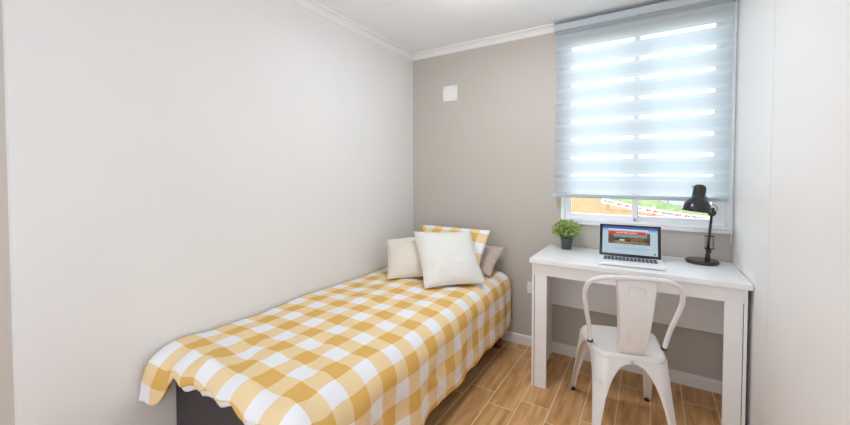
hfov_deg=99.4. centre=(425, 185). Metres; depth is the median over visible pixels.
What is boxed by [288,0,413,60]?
trim
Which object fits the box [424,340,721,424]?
floor
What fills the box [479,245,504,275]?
pillow
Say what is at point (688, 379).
baseboard
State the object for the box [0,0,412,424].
wall
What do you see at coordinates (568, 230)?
potted plant
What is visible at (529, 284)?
wall outlet
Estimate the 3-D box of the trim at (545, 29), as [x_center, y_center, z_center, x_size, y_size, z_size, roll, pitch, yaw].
[0.379,-1.075,2.750,1.168,0.044,0.046,1,2,32]
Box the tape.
[602,198,709,218]
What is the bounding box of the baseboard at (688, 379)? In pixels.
[502,330,721,393]
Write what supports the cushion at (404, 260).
on the duvet
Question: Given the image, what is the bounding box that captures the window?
[561,2,737,229]
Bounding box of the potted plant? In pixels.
[551,219,582,249]
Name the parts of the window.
sash, sash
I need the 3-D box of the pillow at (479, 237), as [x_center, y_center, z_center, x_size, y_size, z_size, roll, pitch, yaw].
[0.159,0.460,2.600,0.576,0.295,0.226,1,2,34]
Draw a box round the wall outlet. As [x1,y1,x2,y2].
[527,281,531,293]
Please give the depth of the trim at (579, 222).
2.11 m
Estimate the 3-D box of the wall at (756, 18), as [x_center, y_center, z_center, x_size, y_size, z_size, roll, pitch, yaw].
[1.559,0.058,1.649,0.120,2.250,0.720,1,2,32]
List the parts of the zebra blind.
rail, bead chain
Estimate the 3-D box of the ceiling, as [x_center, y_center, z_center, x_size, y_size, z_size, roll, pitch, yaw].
[-0.479,-1.118,0.730,2.643,0.150,4.620,1,2,32]
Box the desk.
[529,245,753,424]
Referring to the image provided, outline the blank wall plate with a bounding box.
[443,85,457,101]
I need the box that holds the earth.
[571,197,677,217]
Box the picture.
[608,233,649,245]
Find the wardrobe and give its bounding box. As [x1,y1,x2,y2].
[765,0,849,424]
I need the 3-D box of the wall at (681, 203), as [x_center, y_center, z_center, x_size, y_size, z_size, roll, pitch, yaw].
[9.044,1.046,14.052,24.000,2.820,0.260,1,2,32]
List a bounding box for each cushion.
[387,237,422,278]
[414,231,485,288]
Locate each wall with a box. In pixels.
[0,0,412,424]
[413,0,737,380]
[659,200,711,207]
[732,0,774,424]
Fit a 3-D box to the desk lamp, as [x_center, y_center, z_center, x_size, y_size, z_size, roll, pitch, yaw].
[1.495,0.210,1.962,0.186,0.429,0.150,0,2,-13]
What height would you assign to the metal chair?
0.798 m
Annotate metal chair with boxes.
[570,275,685,424]
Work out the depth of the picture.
2.06 m
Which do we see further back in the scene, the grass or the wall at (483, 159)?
the grass
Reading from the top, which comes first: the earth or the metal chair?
the earth
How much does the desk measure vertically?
0.750 m
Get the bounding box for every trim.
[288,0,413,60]
[413,23,554,60]
[564,221,732,233]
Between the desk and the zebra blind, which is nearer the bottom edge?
the desk
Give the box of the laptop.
[597,223,665,270]
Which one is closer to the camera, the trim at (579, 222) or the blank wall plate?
the trim at (579, 222)
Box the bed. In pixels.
[176,337,501,424]
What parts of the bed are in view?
leg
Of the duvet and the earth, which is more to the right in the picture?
the earth
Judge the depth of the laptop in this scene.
2.03 m
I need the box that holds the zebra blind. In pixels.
[553,0,736,243]
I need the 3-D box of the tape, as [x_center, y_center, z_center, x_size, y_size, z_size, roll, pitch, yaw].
[4.328,0.482,6.249,2.300,0.440,0.017,1,2,32]
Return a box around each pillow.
[421,224,490,264]
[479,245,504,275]
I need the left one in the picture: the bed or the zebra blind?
the bed
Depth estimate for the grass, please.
9.20 m
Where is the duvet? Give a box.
[138,267,511,424]
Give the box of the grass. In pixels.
[595,198,708,215]
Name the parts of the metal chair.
leg, leg, seat, frame, leg, leg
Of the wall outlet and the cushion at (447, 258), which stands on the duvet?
the cushion at (447, 258)
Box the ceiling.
[313,0,668,52]
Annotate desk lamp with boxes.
[681,184,719,265]
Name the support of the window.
in the wall at (483, 159)

